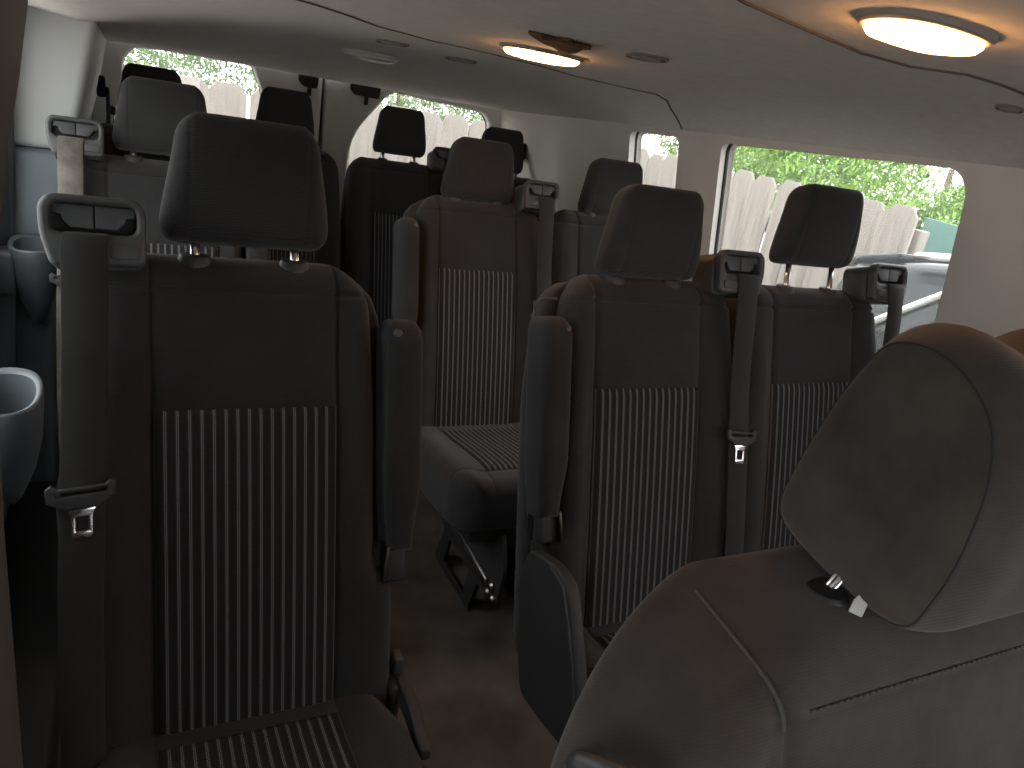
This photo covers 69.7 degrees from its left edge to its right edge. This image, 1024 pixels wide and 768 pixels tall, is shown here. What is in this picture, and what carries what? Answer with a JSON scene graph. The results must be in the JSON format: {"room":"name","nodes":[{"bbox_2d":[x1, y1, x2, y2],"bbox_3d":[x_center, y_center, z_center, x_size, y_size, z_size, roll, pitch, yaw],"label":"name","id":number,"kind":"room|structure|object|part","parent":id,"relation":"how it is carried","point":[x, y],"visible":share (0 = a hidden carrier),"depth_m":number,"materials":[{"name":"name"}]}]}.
{"room":"vehicle interior","nodes":[
{"label":"vehicle interior","id":0,"kind":"room"},
{"bbox_2d":[0,0,27,767],"bbox_3d":[-0.391,0.400,0.422,0.249,1.320,0.120,-1,23,-27],"label":"trim","id":1,"kind":"structure","parent":0,"point":[13,13],"depth_m":0.38,"materials":[{"name":"black plastic"}]},
{"bbox_2d":[14,6,105,148],"bbox_3d":[-1.317,-0.942,2.126,0.272,0.364,1.210,-1,23,-27],"label":"wall","id":2,"kind":"structure","parent":0,"point":[62,59],"depth_m":1.66,"materials":[{"name":"grey plastic"}]},
{"bbox_2d":[0,113,15,524],"bbox_3d":[-0.870,0.054,1.091,0.117,1.340,1.690,-1,23,-27],"label":"trim","id":3,"kind":"structure","parent":2,"relation":"attached to","point":[7,229],"depth_m":1.73,"materials":[{"name":"grey plastic"}]},
{"bbox_2d":[0,367,43,503],"bbox_3d":[-0.724,0.084,0.986,0.170,0.180,0.129,-1,23,-27],"label":"cup holder","id":4,"kind":"object","parent":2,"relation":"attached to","point":[21,390],"visible":0.99,"depth_m":0.99,"materials":[{"name":"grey plastic"}]},
{"bbox_2d":[0,233,56,323],"bbox_3d":[-1.156,-0.239,1.708,0.187,0.205,0.113,-1,23,-27],"label":"cup holder","id":5,"kind":"object","parent":2,"relation":"attached to","point":[25,266],"visible":0.78,"depth_m":1.68,"materials":[{"name":"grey plastic"}]},
{"bbox_2d":[14,114,91,482],"bbox_3d":[-1.458,-0.322,2.342,0.202,0.976,1.210,-1,23,-27],"label":"trim","id":6,"kind":"structure","parent":2,"relation":"attached to","point":[35,168],"depth_m":1.83,"materials":[{"name":"grey plastic"}]},
{"bbox_2d":[96,75,115,123],"bbox_3d":[-1.429,-0.807,2.554,0.084,0.495,0.155,10,20,-1],"label":"belt","id":7,"kind":"object","parent":2,"relation":"hanging from","point":[102,90],"visible":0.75,"depth_m":2.52,"materials":[{"name":"black fabric"}]},
{"bbox_2d":[91,40,322,141],"bbox_3d":[-1.275,-0.719,2.990,0.910,1.320,0.060,-1,23,-27],"label":"door","id":8,"kind":"structure","parent":2,"relation":"in","point":[115,53],"depth_m":2.71,"materials":[{"name":"grey plastic"}]},
{"bbox_2d":[123,47,260,93],"bbox_3d":[-1.234,-1.037,2.880,0.522,0.495,0.010,-1,23,-27],"label":"window","id":9,"kind":"structure","parent":8,"relation":"attached to","point":[137,47],"depth_m":2.73,"materials":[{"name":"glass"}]},
{"bbox_2d":[298,74,318,95],"bbox_3d":[-0.817,-1.211,2.946,0.073,0.100,0.050,-1,23,-27],"label":"door latch","id":10,"kind":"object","parent":8,"relation":"attached to","point":[310,82],"depth_m":2.93,"materials":[{"name":"black plastic"}]},
{"bbox_2d":[318,79,324,147],"bbox_3d":[-0.869,-0.740,3.210,0.030,1.340,0.020,-1,23,-27],"label":"door frame","id":11,"kind":"structure","parent":2,"relation":"attached to","point":[323,80],"depth_m":3.05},
{"bbox_2d":[56,488,558,767],"bbox_3d":[-0.155,0.650,1.832,2.060,0.040,3.900,-1,23,-27],"label":"floor","id":12,"kind":"structure","parent":0,"point":[460,665],"depth_m":1.74,"materials":[{"name":"carpet"}]},
{"bbox_2d":[4,481,59,767],"bbox_3d":[-0.908,0.618,1.328,0.150,0.120,1.600,-1,23,-27],"label":"trim","id":13,"kind":"structure","parent":12,"relation":"on","point":[30,527],"depth_m":1.50,"materials":[{"name":"black plastic"}]},
{"bbox_2d":[101,63,181,160],"bbox_3d":[-1.091,-0.332,2.248,0.400,1.179,0.716,-1,23,-27],"label":"passenger seat","id":14,"kind":"object","parent":12,"relation":"on","point":[131,69],"visible":0.06,"depth_m":2.27,"materials":[{"name":"grey fabric"}]},
{"bbox_3d":[-1.160,-0.483,2.380,0.384,0.638,0.282,-1,23,-27],"label":"backrest","id":15,"kind":"part","parent":14,"relation":"part of","materials":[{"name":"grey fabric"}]},
{"bbox_2d":[45,76,270,528],"bbox_3d":[-0.765,-0.042,1.642,0.466,1.169,0.716,-1,23,-27],"label":"passenger seat","id":16,"kind":"object","parent":12,"relation":"on","point":[149,111],"visible":0.18,"depth_m":1.67,"materials":[{"name":"grey fabric"}]},
{"bbox_2d":[56,478,58,528],"bbox_3d":[-0.758,0.192,1.629,0.408,0.159,0.450,-1,23,-27],"label":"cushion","id":17,"kind":"object","parent":16,"relation":"on","point":[57,494],"depth_m":1.39,"materials":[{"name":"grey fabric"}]},
{"bbox_3d":[-0.836,-0.198,1.770,0.408,0.638,0.282,-1,23,-27],"label":"backrest","id":18,"kind":"part","parent":16,"relation":"part of","materials":[{"name":"grey fabric"}]},
{"bbox_3d":[-0.821,-0.108,1.743,0.231,0.424,0.139,-1,23,-27],"label":"striped panel","id":19,"kind":"part","parent":16,"relation":"part of","materials":[{"name":"fabric"}]},
{"bbox_3d":[-0.634,-0.286,1.832,0.053,0.337,0.162,-1,23,-27],"label":"armrest","id":20,"kind":"part","parent":16,"relation":"part of","materials":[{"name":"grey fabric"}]},
{"bbox_2d":[37,111,430,767],"bbox_3d":[-0.302,0.317,0.897,0.466,1.174,0.716,-1,23,-27],"label":"passenger seat","id":21,"kind":"object","parent":12,"relation":"on","point":[240,467],"visible":1,"depth_m":0.96,"materials":[{"name":"grey fabric"}]},
{"bbox_3d":[-0.509,0.162,0.871,0.033,0.041,0.015,-1,23,-27],"label":"tongue plate","id":22,"kind":"part","parent":21,"relation":"part of","materials":[{"name":"silver metal"}]},
{"bbox_3d":[-0.415,-0.155,0.961,0.012,0.095,0.032,-1,23,-27],"label":"headrest post","id":23,"kind":"part","parent":21,"relation":"part of","materials":[{"name":"silver metal"}]},
{"bbox_3d":[-0.357,0.253,1.000,0.231,0.424,0.139,-1,23,-27],"label":"striped panel","id":24,"kind":"part","parent":21,"relation":"part of","materials":[{"name":"fabric"}]},
{"bbox_3d":[-0.373,0.163,1.027,0.408,0.638,0.282,-1,23,-27],"label":"backrest","id":25,"kind":"part","parent":21,"relation":"part of","materials":[{"name":"grey fabric"}]},
{"bbox_3d":[-0.285,0.509,0.865,0.231,0.048,0.297,-1,23,-27],"label":"striped seat panel","id":26,"kind":"part","parent":21,"relation":"part of","materials":[{"name":"fabric"}]},
{"bbox_2d":[97,694,424,767],"bbox_3d":[-0.294,0.553,0.885,0.408,0.159,0.450,-1,23,-27],"label":"cushion","id":27,"kind":"object","parent":21,"relation":"on","point":[143,730],"depth_m":0.97,"materials":[{"name":"grey fabric"}]},
{"bbox_3d":[-0.302,-0.156,1.019,0.012,0.095,0.032,-1,23,-27],"label":"headrest post","id":28,"kind":"part","parent":21,"relation":"part of","materials":[{"name":"silver metal"}]},
{"bbox_3d":[-0.186,0.263,1.075,0.010,0.056,0.032,8,20,-7],"label":"armrest lever","id":29,"kind":"part","parent":21,"relation":"part of","materials":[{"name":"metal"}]},
{"bbox_3d":[-0.179,0.262,1.099,0.034,0.065,0.044,-1,23,-27],"label":"armrest","id":30,"kind":"part","parent":21,"relation":"part of","materials":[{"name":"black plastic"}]},
{"bbox_3d":[-0.171,0.075,1.089,0.053,0.337,0.162,-1,23,-27],"label":"armrest","id":31,"kind":"part","parent":21,"relation":"part of","materials":[{"name":"black plastic"}]},
{"bbox_3d":[-0.150,0.476,1.077,0.018,0.043,0.150,-1,23,-27],"label":"recliner lever","id":32,"kind":"part","parent":21,"relation":"part of","materials":[{"name":"black plastic"}]},
{"bbox_2d":[255,86,339,269],"bbox_3d":[-0.729,-0.336,2.434,0.400,1.177,0.716,-1,23,-27],"label":"passenger seat","id":33,"kind":"object","parent":12,"relation":"on","point":[277,105],"visible":0.11,"depth_m":2.52,"materials":[{"name":"grey fabric"}]},
{"bbox_3d":[-0.783,-0.399,2.538,0.217,0.424,0.139,-1,23,-27],"label":"striped panel","id":34,"kind":"part","parent":33,"relation":"part of","materials":[{"name":"fabric"}]},
{"bbox_3d":[-0.798,-0.488,2.565,0.384,0.638,0.282,-1,23,-27],"label":"backrest","id":35,"kind":"part","parent":33,"relation":"part of","materials":[{"name":"grey fabric"}]},
{"bbox_2d":[340,106,449,324],"bbox_3d":[-0.357,-0.342,2.624,0.417,1.179,0.716,-1,23,-27],"label":"passenger seat","id":36,"kind":"object","parent":12,"relation":"on","point":[377,193],"visible":0.39,"depth_m":2.67,"materials":[{"name":"grey fabric"}]},
{"bbox_3d":[-0.419,-0.404,2.724,0.217,0.424,0.139,-1,23,-27],"label":"striped panel","id":37,"kind":"part","parent":36,"relation":"part of","materials":[{"name":"fabric"}]},
{"bbox_3d":[-0.434,-0.493,2.751,0.384,0.638,0.282,-1,23,-27],"label":"backrest","id":38,"kind":"part","parent":36,"relation":"part of","materials":[{"name":"grey fabric"}]},
{"bbox_2d":[392,136,559,611],"bbox_3d":[-0.049,-0.018,1.943,0.466,1.152,0.716,-1,23,-27],"label":"passenger seat","id":39,"kind":"object","parent":12,"relation":"on","point":[471,265],"visible":0.83,"depth_m":1.99,"materials":[{"name":"grey fabric"}]},
{"bbox_3d":[-0.284,-0.265,1.942,0.053,0.337,0.162,-1,23,-27],"label":"armrest","id":40,"kind":"part","parent":39,"relation":"part of","materials":[{"name":"black plastic"}]},
{"bbox_2d":[420,422,519,531],"bbox_3d":[-0.036,0.208,1.929,0.408,0.159,0.450,-1,23,-27],"label":"cushion","id":41,"kind":"object","parent":39,"relation":"on","point":[469,470],"depth_m":1.75,"materials":[{"name":"grey fabric"}]},
{"bbox_3d":[-0.127,0.424,1.955,0.012,0.302,0.465,-1,23,-27],"label":"leg","id":42,"kind":"part","parent":39,"relation":"part of","materials":[{"name":"black plastic"}]},
{"bbox_3d":[-0.099,-0.092,2.044,0.231,0.424,0.139,-1,23,-27],"label":"striped panel","id":43,"kind":"part","parent":39,"relation":"part of","materials":[{"name":"fabric"}]},
{"bbox_3d":[-0.114,-0.182,2.071,0.408,0.638,0.282,-1,23,-27],"label":"backrest","id":44,"kind":"part","parent":39,"relation":"part of","materials":[{"name":"grey fabric"}]},
{"bbox_3d":[-0.026,0.164,1.909,0.231,0.048,0.297,-1,23,-27],"label":"striped seat panel","id":45,"kind":"part","parent":39,"relation":"part of","materials":[{"name":"fabric"}]},
{"bbox_3d":[0.001,0.422,2.021,0.012,0.302,0.465,-1,23,-27],"label":"leg","id":46,"kind":"part","parent":39,"relation":"part of","materials":[{"name":"black plastic"}]},
{"bbox_2d":[481,127,538,222],"bbox_3d":[0.000,-0.341,2.810,0.400,1.166,0.716,-1,23,-27],"label":"passenger seat","id":47,"kind":"object","parent":12,"relation":"on","point":[515,138],"visible":0.09,"depth_m":2.85,"materials":[{"name":"grey fabric"}]},
{"bbox_3d":[-0.069,-0.498,2.939,0.384,0.638,0.282,-1,23,-27],"label":"backrest","id":48,"kind":"part","parent":47,"relation":"part of","materials":[{"name":"grey fabric"}]},
{"bbox_2d":[551,158,642,285],"bbox_3d":[0.351,-0.023,2.148,0.444,1.152,0.716,-1,23,-27],"label":"passenger seat","id":49,"kind":"object","parent":12,"relation":"on","point":[577,235],"visible":0.13,"depth_m":2.16,"materials":[{"name":"grey fabric"}]},
{"bbox_3d":[0.276,-0.187,2.270,0.408,0.638,0.282,-1,23,-27],"label":"backrest","id":50,"kind":"part","parent":49,"relation":"part of","materials":[{"name":"grey fabric"}]},
{"bbox_2d":[513,184,764,742],"bbox_3d":[0.290,0.299,1.249,0.473,1.158,0.721,-1,23,-27],"label":"passenger seat","id":51,"kind":"object","parent":12,"relation":"on","point":[634,441],"visible":0.76,"depth_m":1.31,"materials":[{"name":"grey fabric"}]},
{"bbox_3d":[0.049,0.051,1.290,0.037,0.396,0.122,-1,23,-27],"label":"recess trim","id":52,"kind":"part","parent":51,"relation":"part of","materials":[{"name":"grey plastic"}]},
{"bbox_3d":[0.057,0.242,1.265,0.034,0.065,0.044,-1,23,-27],"label":"armrest","id":53,"kind":"part","parent":51,"relation":"part of","materials":[{"name":"black plastic"}]},
{"bbox_3d":[0.057,0.055,1.250,0.053,0.337,0.162,-1,23,-27],"label":"armrest","id":54,"kind":"part","parent":51,"relation":"part of","materials":[{"name":"black plastic"}]},
{"bbox_3d":[0.081,0.243,1.256,0.032,0.056,0.010,26,25,36],"label":"armrest lever","id":55,"kind":"part","parent":51,"relation":"part of","materials":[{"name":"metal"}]},
{"bbox_2d":[583,621,624,679],"bbox_3d":[0.305,0.528,1.237,0.408,0.159,0.450,-1,23,-27],"label":"cushion","id":56,"kind":"object","parent":51,"relation":"on","point":[598,635],"depth_m":1.29,"materials":[{"name":"grey fabric"}]},
{"bbox_3d":[0.314,0.484,1.217,0.231,0.048,0.297,-1,23,-27],"label":"striped seat panel","id":57,"kind":"part","parent":51,"relation":"part of","materials":[{"name":"fabric"}]},
{"bbox_3d":[0.226,0.138,1.378,0.408,0.638,0.282,-1,23,-27],"label":"backrest","id":58,"kind":"part","parent":51,"relation":"part of","materials":[{"name":"grey fabric"}]},
{"bbox_3d":[0.241,0.228,1.351,0.231,0.424,0.139,-1,23,-27],"label":"striped panel","id":59,"kind":"part","parent":51,"relation":"part of","materials":[{"name":"fabric"}]},
{"bbox_3d":[0.433,0.132,1.398,0.033,0.041,0.015,-1,23,-27],"label":"tongue plate","id":60,"kind":"part","parent":51,"relation":"part of","materials":[{"name":"silver metal"}]},
{"bbox_2d":[550,323,1023,767],"bbox_3d":[0.390,0.601,0.496,0.665,1.154,0.726,-1,23,-27],"label":"seat","id":61,"kind":"object","parent":12,"relation":"on","point":[891,635],"visible":1,"depth_m":0.50,"materials":[{"name":"grey fabric"}]},
{"bbox_3d":[0.057,0.243,0.451,0.036,0.066,0.083,-4,25,-34],"label":"recline handle","id":62,"kind":"part","parent":61,"relation":"part of","materials":[{"name":"grey plastic"}]},
{"bbox_3d":[0.321,0.463,0.625,0.665,0.613,0.296,-1,23,-27],"label":"backrest","id":63,"kind":"part","parent":61,"relation":"part of","materials":[{"name":"grey fabric"}]},
{"bbox_3d":[0.243,0.161,0.555,0.042,0.098,0.017,-7,27,-39],"label":"headrest post","id":64,"kind":"part","parent":61,"relation":"part of","materials":[{"name":"silver metal"}]},
{"bbox_2d":[723,184,907,556],"bbox_3d":[0.686,0.269,1.452,0.444,1.202,0.716,-1,23,-27],"label":"passenger seat","id":65,"kind":"object","parent":12,"relation":"on","point":[809,344],"visible":0.36,"depth_m":1.51,"materials":[{"name":"grey fabric"}]},
{"bbox_3d":[0.566,-0.203,1.515,0.012,0.124,0.038,-1,23,-27],"label":"headrest post","id":66,"kind":"part","parent":65,"relation":"part of","materials":[{"name":"silver metal"}]},
{"bbox_3d":[0.607,0.129,1.584,0.408,0.638,0.282,-1,23,-27],"label":"backrest","id":67,"kind":"part","parent":65,"relation":"part of","materials":[{"name":"grey fabric"}]},
{"bbox_3d":[0.622,0.218,1.557,0.231,0.424,0.139,-1,23,-27],"label":"striped panel","id":68,"kind":"part","parent":65,"relation":"part of","materials":[{"name":"fabric"}]},
{"bbox_3d":[0.679,-0.205,1.573,0.012,0.124,0.038,-1,23,-27],"label":"headrest post","id":69,"kind":"part","parent":65,"relation":"part of","materials":[{"name":"silver metal"}]},
{"bbox_2d":[28,0,1023,168],"bbox_3d":[-0.022,-0.611,1.350,1.792,0.211,3.760,-1,23,-27],"label":"ceiling","id":70,"kind":"structure","parent":0,"point":[733,68],"depth_m":1.34,"materials":[{"name":"fabric"}]},
{"bbox_2d":[340,48,398,63],"bbox_3d":[-0.436,-1.006,2.256,0.180,0.030,0.104,-1,23,-27],"label":"recessed light","id":71,"kind":"object","parent":70,"relation":"in","point":[368,56],"visible":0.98,"depth_m":2.22,"materials":[{"name":"grey plastic"}]},
{"bbox_2d":[375,39,409,46],"bbox_3d":[-0.291,-0.832,1.790,0.080,0.010,0.080,-1,23,-27],"label":"ceiling vent","id":72,"kind":"object","parent":70,"relation":"in","point":[384,41],"visible":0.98,"depth_m":1.77,"materials":[{"name":"grey plastic"}]},
{"bbox_2d":[381,41,403,46],"bbox_3d":[-0.291,-0.829,1.791,0.056,0.005,0.056,-1,23,-27],"label":"grille","id":73,"kind":"object","parent":72,"relation":"attached to","point":[394,43],"depth_m":1.77,"materials":[{"name":"grey plastic"}]},
{"bbox_2d":[444,56,476,63],"bbox_3d":[-0.138,-0.869,1.968,0.084,0.010,0.084,-1,23,-27],"label":"ceiling vent","id":74,"kind":"object","parent":70,"relation":"in","point":[457,59],"visible":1,"depth_m":1.95,"materials":[{"name":"grey plastic"}]},
{"bbox_2d":[450,59,470,62],"bbox_3d":[-0.138,-0.867,1.969,0.058,0.005,0.058,-1,23,-27],"label":"grille","id":75,"kind":"object","parent":74,"relation":"attached to","point":[458,60],"depth_m":1.95,"materials":[{"name":"grey plastic"}]},
{"bbox_2d":[296,0,681,128],"bbox_3d":[0.003,-0.682,1.624,0.291,0.084,1.562,24,24,32],"label":"trim","id":76,"kind":"structure","parent":70,"relation":"attached to","point":[310,3],"depth_m":1.64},
{"bbox_2d":[499,42,584,65],"bbox_3d":[0.060,-0.653,1.458,0.180,0.024,0.104,-1,23,-27],"label":"recessed light","id":77,"kind":"object","parent":70,"relation":"in","point":[528,52],"visible":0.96,"depth_m":1.42,"materials":[{"name":"beige plastic"}]},
{"bbox_2d":[528,30,591,54],"bbox_3d":[0.098,-0.581,1.267,0.090,0.016,0.206,15,21,13],"label":"headliner tear","id":78,"kind":"object","parent":70,"relation":"attached to","point":[563,45],"visible":1,"depth_m":1.21,"materials":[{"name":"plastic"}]},
{"bbox_2d":[625,52,668,62],"bbox_3d":[0.233,-0.564,1.266,0.072,0.010,0.072,-1,23,-27],"label":"ceiling vent","id":79,"kind":"object","parent":70,"relation":"in","point":[645,57],"visible":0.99,"depth_m":1.25,"materials":[{"name":"grey plastic"}]},
{"bbox_2d":[632,56,660,62],"bbox_3d":[0.232,-0.561,1.267,0.050,0.005,0.050,-1,23,-27],"label":"grille","id":80,"kind":"object","parent":79,"relation":"attached to","point":[653,59],"depth_m":1.26,"materials":[{"name":"grey plastic"}]},
{"bbox_2d":[737,0,1023,95],"bbox_3d":[0.481,-0.372,0.880,0.917,0.036,0.106,-4,24,-33],"label":"trim","id":81,"kind":"structure","parent":70,"relation":"attached to","point":[744,2],"depth_m":0.89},
{"bbox_2d":[855,8,998,55],"bbox_3d":[0.394,-0.334,0.701,0.155,0.024,0.089,-1,23,-27],"label":"recessed light","id":82,"kind":"object","parent":70,"relation":"in","point":[915,30],"visible":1,"depth_m":0.67,"materials":[{"name":"beige plastic"}]},
{"bbox_2d":[995,104,1023,113],"bbox_3d":[0.723,-0.401,1.067,0.036,0.011,0.036,-1,23,-27],"label":"ceiling vent","id":83,"kind":"object","parent":70,"relation":"in","point":[1007,108],"visible":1,"depth_m":1.06,"materials":[{"name":"grey plastic"}]},
{"bbox_2d":[999,108,1019,112],"bbox_3d":[0.723,-0.398,1.068,0.027,0.006,0.027,11,20,3],"label":"grille","id":84,"kind":"object","parent":83,"relation":"attached to","point":[1008,110],"depth_m":1.06,"materials":[{"name":"grey plastic"}]},
{"bbox_2d":[500,110,1023,336],"bbox_3d":[0.492,-0.200,2.444,0.158,1.320,2.800,-1,23,-27],"label":"wall","id":85,"kind":"structure","parent":0,"point":[983,289],"depth_m":1.73,"materials":[{"name":"grey plastic"}]},
{"bbox_2d":[320,79,499,214],"bbox_3d":[-0.455,-0.731,3.411,0.907,1.320,0.060,-1,23,-27],"label":"door","id":86,"kind":"structure","parent":85,"relation":"in","point":[344,112],"depth_m":3.09,"materials":[{"name":"grey plastic"}]},
{"bbox_2d":[350,84,380,104],"bbox_3d":[-0.611,-1.214,3.052,0.118,0.100,0.050,-1,23,-27],"label":"door latch","id":87,"kind":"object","parent":86,"relation":"attached to","point":[367,92],"depth_m":3.03,"materials":[{"name":"black plastic"}]},
{"bbox_2d":[397,93,485,129],"bbox_3d":[-0.426,-1.040,3.299,0.651,0.475,0.010,-1,23,-27],"label":"window","id":88,"kind":"structure","parent":86,"relation":"attached to","point":[397,93],"depth_m":3.30,"materials":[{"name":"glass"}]},
{"bbox_2d":[514,144,525,176],"bbox_3d":[0.027,-0.793,3.216,0.069,0.490,0.166,-5,25,-36],"label":"belt","id":89,"kind":"object","parent":85,"relation":"hanging from","point":[524,144],"visible":0.05,"depth_m":3.18,"materials":[{"name":"black fabric"}]},
{"bbox_2d":[634,132,639,162],"bbox_3d":[0.486,-0.591,2.477,0.108,0.511,0.308,-1,23,-27],"label":"window","id":90,"kind":"structure","parent":85,"relation":"in","point":[637,133],"depth_m":2.52,"materials":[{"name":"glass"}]},
{"bbox_2d":[714,144,732,253],"bbox_3d":[0.785,-0.337,1.894,0.115,0.544,0.803,-1,23,-27],"label":"window","id":91,"kind":"structure","parent":85,"relation":"in","point":[729,145],"depth_m":2.17,"materials":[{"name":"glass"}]},
{"label":"outside","id":92,"kind":"structure","parent":0,"visible":0},
{"bbox_3d":[0.834,0.336,5.251,40.000,0.100,40.000,-1,23,-27],"label":"ground","id":93,"kind":"structure","parent":92,"visible":0},
{"bbox_2d":[124,48,257,96],"bbox_3d":[-2.686,-1.804,5.074,2.481,2.829,1.580,-1,23,-27],"label":"leafy tree","id":94,"kind":"object","parent":93,"relation":"on","point":[161,63],"visible":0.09,"depth_m":5.02,"materials":[{"name":"green plant"}]},
{"bbox_2d":[135,63,484,167],"bbox_3d":[-1.288,-0.819,4.522,4.854,1.844,0.141,-5,25,-35],"label":"fence","id":95,"kind":"object","parent":93,"relation":"on","point":[222,98],"visible":0.09,"depth_m":4.40,"materials":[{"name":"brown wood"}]},
{"bbox_2d":[379,94,483,125],"bbox_3d":[-1.025,-1.982,6.341,1.930,2.826,1.550,7,20,-8],"label":"leafy tree","id":96,"kind":"object","parent":93,"relation":"on","point":[401,100],"visible":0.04,"depth_m":6.08,"materials":[{"name":"green plant"}]},
{"bbox_2d":[644,134,834,213],"bbox_3d":[2.256,-1.841,7.381,2.009,2.922,1.805,1,22,-23],"label":"leafy tree","id":97,"kind":"object","parent":93,"relation":"on","point":[672,151],"visible":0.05,"depth_m":7.02,"materials":[{"name":"green plant"}]},
{"bbox_2d":[640,148,929,288],"bbox_3d":[1.328,-0.459,4.813,0.140,1.835,2.430,-1,23,-27],"label":"fence","id":98,"kind":"object","parent":93,"relation":"on","point":[750,200],"visible":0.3,"depth_m":4.28,"materials":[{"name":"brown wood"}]},
{"bbox_3d":[1.851,0.043,3.886,0.070,1.720,0.070,-1,23,-27],"label":"post","id":99,"kind":"part","parent":98,"relation":"part of","materials":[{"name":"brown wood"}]},
{"bbox_2d":[733,146,936,216],"bbox_3d":[2.312,-1.048,5.803,1.486,2.569,1.475,-1,23,-27],"label":"leafy tree","id":100,"kind":"object","parent":93,"relation":"on","point":[779,164],"visible":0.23,"depth_m":5.35,"materials":[{"name":"green plant"}]},
{"bbox_2d":[835,252,950,351],"bbox_3d":[2.727,0.978,1.691,1.838,1.797,4.820,-1,23,-27],"label":"parked car","id":101,"kind":"object","parent":93,"relation":"on","point":[927,271],"visible":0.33,"depth_m":2.62,"materials":[{"name":"paint"}]},
{"bbox_3d":[1.939,-0.086,1.750,0.056,0.130,2.205,-1,23,-27],"label":"roof rail","id":102,"kind":"part","parent":101,"relation":"part of","materials":[{"name":"silver metal"}]},
{"bbox_2d":[842,163,963,225],"bbox_3d":[4.769,-1.763,8.247,2.380,3.004,2.489,19,22,23],"label":"leafy tree","id":103,"kind":"object","parent":93,"relation":"on","point":[948,183],"visible":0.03,"depth_m":8.09,"materials":[{"name":"green plant"}]},
{"bbox_2d":[903,185,964,229],"bbox_3d":[3.904,-0.730,6.479,1.446,2.038,1.555,12,20,5],"label":"leafy shrub","id":104,"kind":"object","parent":93,"relation":"on","point":[950,209],"visible":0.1,"depth_m":6.16,"materials":[{"name":"green plant"}]},
{"bbox_2d":[921,218,957,253],"bbox_3d":[3.042,0.281,3.872,0.100,1.796,2.600,-1,23,-27],"label":"fence","id":105,"kind":"object","parent":93,"relation":"on","point":[942,235],"visible":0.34,"depth_m":4.53,"materials":[{"name":"teal paint"}]}
]}

